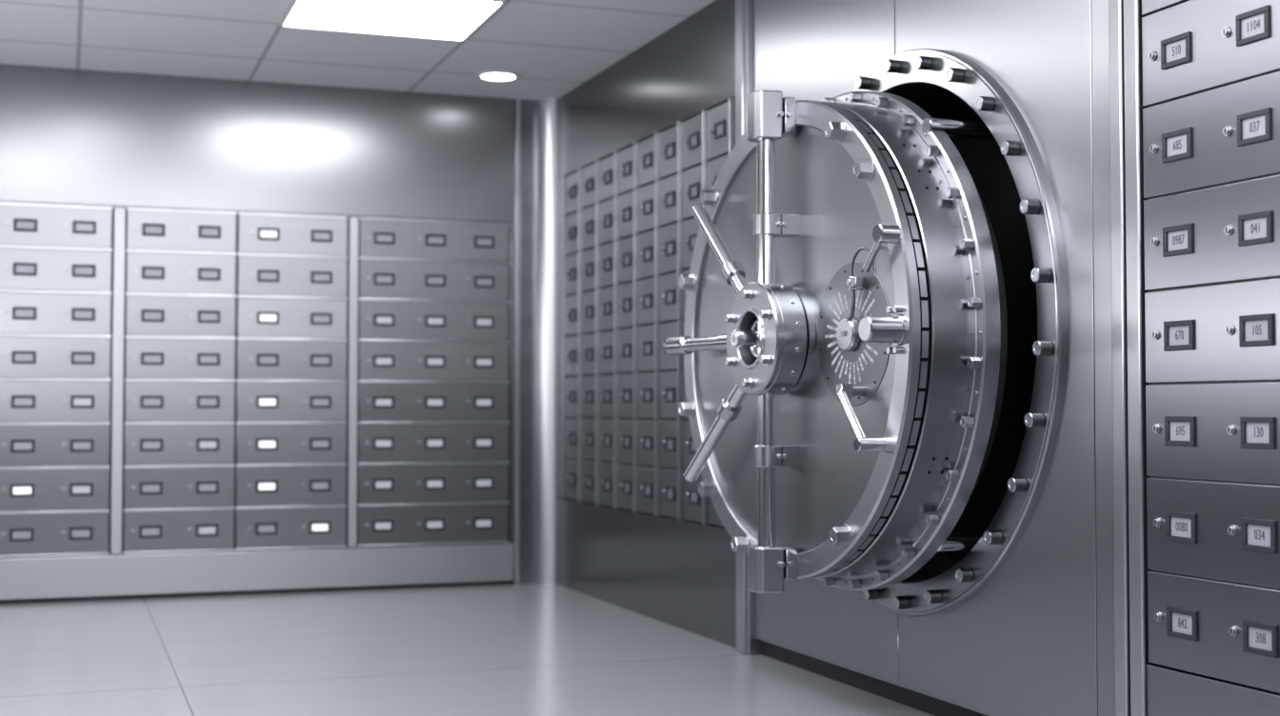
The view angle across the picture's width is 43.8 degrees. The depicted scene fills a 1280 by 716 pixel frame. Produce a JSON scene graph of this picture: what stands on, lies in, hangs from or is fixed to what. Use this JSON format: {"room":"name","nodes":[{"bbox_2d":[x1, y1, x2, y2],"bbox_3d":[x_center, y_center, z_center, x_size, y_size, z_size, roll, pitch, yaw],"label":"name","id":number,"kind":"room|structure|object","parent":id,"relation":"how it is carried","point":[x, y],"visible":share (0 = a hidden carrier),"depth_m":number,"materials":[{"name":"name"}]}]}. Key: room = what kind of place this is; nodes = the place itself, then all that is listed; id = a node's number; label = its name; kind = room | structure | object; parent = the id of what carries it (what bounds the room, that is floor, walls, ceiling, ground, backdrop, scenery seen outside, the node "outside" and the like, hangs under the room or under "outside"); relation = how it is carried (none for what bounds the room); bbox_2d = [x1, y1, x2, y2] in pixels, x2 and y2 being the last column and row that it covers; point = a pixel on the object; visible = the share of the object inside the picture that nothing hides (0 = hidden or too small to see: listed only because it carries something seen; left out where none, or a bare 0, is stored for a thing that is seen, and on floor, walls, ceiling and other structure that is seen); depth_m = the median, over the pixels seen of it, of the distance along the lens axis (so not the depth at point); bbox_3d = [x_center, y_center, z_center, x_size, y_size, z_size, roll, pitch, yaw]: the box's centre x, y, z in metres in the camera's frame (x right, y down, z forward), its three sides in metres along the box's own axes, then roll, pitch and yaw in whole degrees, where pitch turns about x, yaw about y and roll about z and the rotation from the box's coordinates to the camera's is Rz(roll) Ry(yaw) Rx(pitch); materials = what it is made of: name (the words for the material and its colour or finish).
{"room":"bank vault","nodes":[
{"label":"bank vault","id":0,"kind":"room"},
{"bbox_2d":[0,0,715,99],"bbox_3d":[-0.448,-1.844,4.019,4.950,0.100,12.350,1,-2,-20],"label":"ceiling","id":1,"kind":"structure","parent":0,"point":[554,47],"depth_m":8.35,"materials":[{"name":"tile"}]},
{"bbox_2d":[280,0,505,40],"bbox_3d":[-1.214,-1.670,7.721,0.940,0.012,0.840,1,-2,-20],"label":"recessed light","id":2,"kind":"object","parent":1,"relation":"in","point":[456,20],"visible":1,"depth_m":7.75,"materials":[{"name":"white plastic"}]},
{"bbox_2d":[476,70,519,81],"bbox_3d":[-0.818,-1.624,9.182,0.250,0.012,0.250,1,-2,-20],"label":"recessed light","id":3,"kind":"object","parent":1,"relation":"in","point":[493,75],"visible":1,"depth_m":9.16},
{"bbox_2d":[0,583,934,715],"bbox_3d":[-0.448,1.255,3.921,4.950,0.100,12.350,1,-2,-20],"label":"floor","id":4,"kind":"structure","parent":0,"point":[521,650],"depth_m":6.73,"materials":[{"name":"tile"}]},
{"bbox_2d":[0,542,513,603],"bbox_3d":[-2.761,1.250,9.308,4.062,0.252,0.450,1,-2,-20],"label":"plinth","id":5,"kind":"object","parent":4,"relation":"on","point":[43,579],"visible":0.79,"depth_m":9.25,"materials":[{"name":"metal"}]},
{"bbox_2d":[0,201,113,558],"bbox_3d":[-3.351,0.127,9.097,0.620,1.970,0.413,1,-2,-20],"label":"tall cabinet","id":6,"kind":"object","parent":5,"relation":"on","point":[56,260],"visible":1,"depth_m":8.92,"materials":[{"name":"grey metal"}]},
{"bbox_2d":[109,206,125,554],"bbox_3d":[-3.035,0.132,9.238,0.062,1.970,0.462,1,-2,-20],"label":"trim","id":7,"kind":"structure","parent":5,"relation":"on","point":[119,212],"depth_m":9.02,"materials":[{"name":"metal"}]},
{"bbox_2d":[121,207,237,554],"bbox_3d":[-2.703,0.135,9.331,0.618,1.970,0.413,1,-2,-20],"label":"tall cabinet","id":8,"kind":"object","parent":5,"relation":"on","point":[181,265],"visible":1,"depth_m":9.15,"materials":[{"name":"grey metal"}]},
{"bbox_2d":[234,212,348,550],"bbox_3d":[-2.107,0.141,9.546,0.646,1.970,0.413,1,-2,-20],"label":"tall cabinet","id":9,"kind":"object","parent":5,"relation":"on","point":[292,285],"visible":1,"depth_m":9.36,"materials":[{"name":"grey metal"}]},
{"bbox_2d":[346,216,359,547],"bbox_3d":[-1.783,0.146,9.690,0.053,1.970,0.462,1,-2,-20],"label":"trim","id":10,"kind":"structure","parent":5,"relation":"on","point":[353,221],"depth_m":9.48,"materials":[{"name":"metal"}]},
{"bbox_2d":[357,217,509,547],"bbox_3d":[-1.307,0.151,9.835,0.933,1.970,0.413,1,-2,-20],"label":"tall cabinet","id":11,"kind":"object","parent":5,"relation":"on","point":[433,295],"visible":1,"depth_m":9.65,"materials":[{"name":"grey metal"}]},
{"bbox_2d":[508,222,514,543],"bbox_3d":[-0.863,0.157,10.029,0.026,1.978,0.450,1,-2,-20],"label":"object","id":12,"kind":"object","parent":5,"relation":"on","point":[511,225],"visible":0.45,"depth_m":9.82,"materials":[{"name":"silver metal"}]},
{"bbox_2d":[534,98,559,584],"bbox_3d":[-0.550,-0.106,9.896,0.210,3.000,0.210,1,-2,-20],"label":"column","id":13,"kind":"structure","parent":4,"relation":"on","point":[547,110],"depth_m":9.80,"materials":[{"name":"silver metal"}]},
{"bbox_2d":[735,0,761,655],"bbox_3d":[0.671,-0.193,7.155,0.478,3.000,0.122,1,-2,-20],"label":"post","id":14,"kind":"object","parent":4,"relation":"on","point":[747,643],"visible":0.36,"depth_m":7.07,"materials":[{"name":"silver metal"}]},
{"bbox_2d":[753,0,899,685],"bbox_3d":[0.739,-0.252,6.436,0.040,2.928,1.276,1,-2,-20],"label":"wall panel","id":15,"kind":"object","parent":4,"relation":"on","point":[804,50],"visible":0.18,"depth_m":6.38,"materials":[{"name":"metal"}]},
{"bbox_2d":[761,640,987,715],"bbox_3d":[0.996,1.227,5.800,0.057,0.075,2.558,1,-2,-20],"label":"toe kick","id":16,"kind":"object","parent":4,"relation":"on","point":[921,702],"visible":0.67,"depth_m":6.06,"materials":[{"name":"black metal"}]},
{"bbox_2d":[895,0,1098,715],"bbox_3d":[1.158,-0.289,5.278,0.040,2.928,1.182,1,-2,-20],"label":"wall panel","id":17,"kind":"object","parent":4,"relation":"on","point":[1026,644],"visible":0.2,"depth_m":4.93,"materials":[{"name":"metal"}]},
{"bbox_2d":[848,48,1069,616],"bbox_3d":[1.086,-0.089,5.822,0.442,2.028,2.028,1,-2,-20],"label":"ring","id":18,"kind":"object","parent":17,"relation":"attached to","point":[1009,173],"visible":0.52,"depth_m":5.44,"materials":[{"name":"silver metal"}]},
{"bbox_2d":[664,89,1007,593],"bbox_3d":[0.670,-0.063,5.732,0.770,1.792,1.787,1,-2,-29],"label":"door","id":19,"kind":"structure","parent":18,"relation":"attached to","point":[843,345],"depth_m":5.35,"materials":[{"name":"silver metal"}]},
{"bbox_2d":[1091,0,1115,715],"bbox_3d":[1.377,-0.308,4.674,0.040,2.928,0.096,1,-2,-20],"label":"wall panel","id":20,"kind":"object","parent":4,"relation":"on","point":[1103,369],"visible":0.67,"depth_m":4.66,"materials":[{"name":"metal"}]},
{"bbox_2d":[1108,0,1151,715],"bbox_3d":[1.432,-0.275,4.572,0.104,3.000,0.127,1,-2,-20],"label":"post","id":21,"kind":"object","parent":4,"relation":"on","point":[1125,16],"visible":0.64,"depth_m":4.53,"materials":[{"name":"silver metal"}]},
{"bbox_3d":[1.832,-0.268,4.794,0.100,3.000,12.150,1,-2,-20],"label":"wall","id":22,"kind":"structure","parent":0,"visible":0},
{"bbox_2d":[558,498,736,647],"bbox_3d":[0.166,1.088,8.567,0.440,0.528,2.944,1,-2,-20],"label":"wall panel","id":23,"kind":"object","parent":22,"relation":"attached to","point":[679,573],"visible":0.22,"depth_m":8.20,"materials":[{"name":"grey metal"}]},
{"bbox_2d":[558,176,567,499],"bbox_3d":[-0.292,-0.123,9.873,0.440,1.968,0.248,1,-2,-20],"label":"wall panel","id":24,"kind":"object","parent":23,"relation":"on","point":[562,376],"visible":0.24,"depth_m":9.73,"materials":[{"name":"grey metal"}]},
{"bbox_2d":[565,167,583,501],"bbox_3d":[-0.222,-0.132,9.587,0.422,1.968,0.325,1,-2,-20],"label":"tall cabinet","id":25,"kind":"object","parent":23,"relation":"on","point":[573,209],"visible":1,"depth_m":9.51,"materials":[{"name":"grey metal"}]},
{"bbox_2d":[581,160,600,505],"bbox_3d":[-0.111,-0.142,9.282,0.422,1.968,0.325,1,-2,-20],"label":"tall cabinet","id":26,"kind":"object","parent":23,"relation":"on","point":[590,174],"visible":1,"depth_m":9.21,"materials":[{"name":"grey metal"}]},
{"bbox_2d":[599,151,619,508],"bbox_3d":[-0.001,-0.152,8.976,0.422,1.968,0.325,1,-2,-20],"label":"tall cabinet","id":27,"kind":"object","parent":23,"relation":"on","point":[609,194],"visible":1,"depth_m":8.90,"materials":[{"name":"grey metal"}]},
{"bbox_2d":[618,141,639,512],"bbox_3d":[0.110,-0.161,8.671,0.422,1.968,0.325,1,-2,-20],"label":"tall cabinet","id":28,"kind":"object","parent":23,"relation":"on","point":[628,158],"visible":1,"depth_m":8.59,"materials":[{"name":"grey metal"}]},
{"bbox_2d":[638,131,661,516],"bbox_3d":[0.220,-0.171,8.365,0.422,1.968,0.325,1,-2,-20],"label":"tall cabinet","id":29,"kind":"object","parent":23,"relation":"on","point":[649,150],"visible":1,"depth_m":8.28,"materials":[{"name":"grey metal"}]},
{"bbox_2d":[660,120,684,519],"bbox_3d":[0.331,-0.181,8.060,0.422,1.968,0.325,1,-2,-20],"label":"tall cabinet","id":30,"kind":"object","parent":23,"relation":"on","point":[671,170],"visible":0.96,"depth_m":7.99,"materials":[{"name":"grey metal"}]},
{"bbox_2d":[682,109,710,524],"bbox_3d":[0.442,-0.190,7.754,0.422,1.968,0.325,1,-2,-20],"label":"tall cabinet","id":31,"kind":"object","parent":23,"relation":"on","point":[695,507],"visible":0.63,"depth_m":7.74,"materials":[{"name":"grey metal"}]},
{"bbox_2d":[707,97,734,527],"bbox_3d":[0.552,-0.200,7.449,0.422,1.968,0.325,1,-2,-20],"label":"tall cabinet","id":32,"kind":"object","parent":23,"relation":"on","point":[720,118],"visible":0.19,"depth_m":7.43,"materials":[{"name":"grey metal"}]},
{"bbox_2d":[734,97,735,145],"bbox_3d":[0.652,-0.206,7.264,0.440,1.968,0.087,1,-2,-20],"label":"wall panel","id":33,"kind":"object","parent":23,"relation":"on","point":[734,97],"visible":0.09,"depth_m":7.25,"materials":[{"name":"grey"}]},
{"bbox_2d":[559,0,735,178],"bbox_3d":[0.166,-1.399,8.646,0.440,0.496,2.944,1,-2,-20],"label":"wall panel","id":34,"kind":"object","parent":22,"relation":"attached to","point":[689,69],"visible":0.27,"depth_m":8.27,"materials":[{"name":"grey metal"}]},
{"bbox_2d":[1146,663,1279,715],"bbox_3d":[2.057,1.004,3.338,0.440,0.364,2.536,1,-2,-20],"label":"wall panel","id":35,"kind":"object","parent":22,"relation":"attached to","point":[1171,691],"visible":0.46,"depth_m":4.25,"materials":[{"name":"metal"}]},
{"bbox_2d":[1141,0,1279,693],"bbox_3d":[1.708,-0.324,4.268,0.413,2.344,0.620,1,-2,-20],"label":"tall cabinet","id":36,"kind":"object","parent":35,"relation":"on","point":[1211,68],"visible":1,"depth_m":4.21,"materials":[{"name":"grey metal"}]},
{"bbox_3d":[-2.531,-0.112,9.727,4.750,3.000,0.100,1,-2,-20],"label":"wall","id":37,"kind":"structure","parent":0,"visible":0},
{"bbox_2d":[0,63,515,222],"bbox_3d":[-2.761,-1.238,9.387,4.062,0.770,0.450,1,-2,-20],"label":"wall panel","id":38,"kind":"object","parent":37,"relation":"attached to","point":[69,136],"visible":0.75,"depth_m":9.32,"materials":[{"name":"silver metal"}]},
{"bbox_2d":[513,99,519,584],"bbox_3d":[-0.833,-0.102,10.045,0.029,3.000,0.456,1,-2,-20],"label":"trim","id":39,"kind":"structure","parent":37,"relation":"attached to","point":[517,101],"depth_m":9.83,"materials":[{"name":"silver metal"}]},
{"bbox_2d":[519,99,535,583],"bbox_3d":[-0.717,-0.100,10.090,0.211,3.000,0.450,1,-2,-20],"label":"wall panel","id":40,"kind":"object","parent":37,"relation":"attached to","point":[527,107],"visible":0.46,"depth_m":9.86,"materials":[{"name":"silver metal"}]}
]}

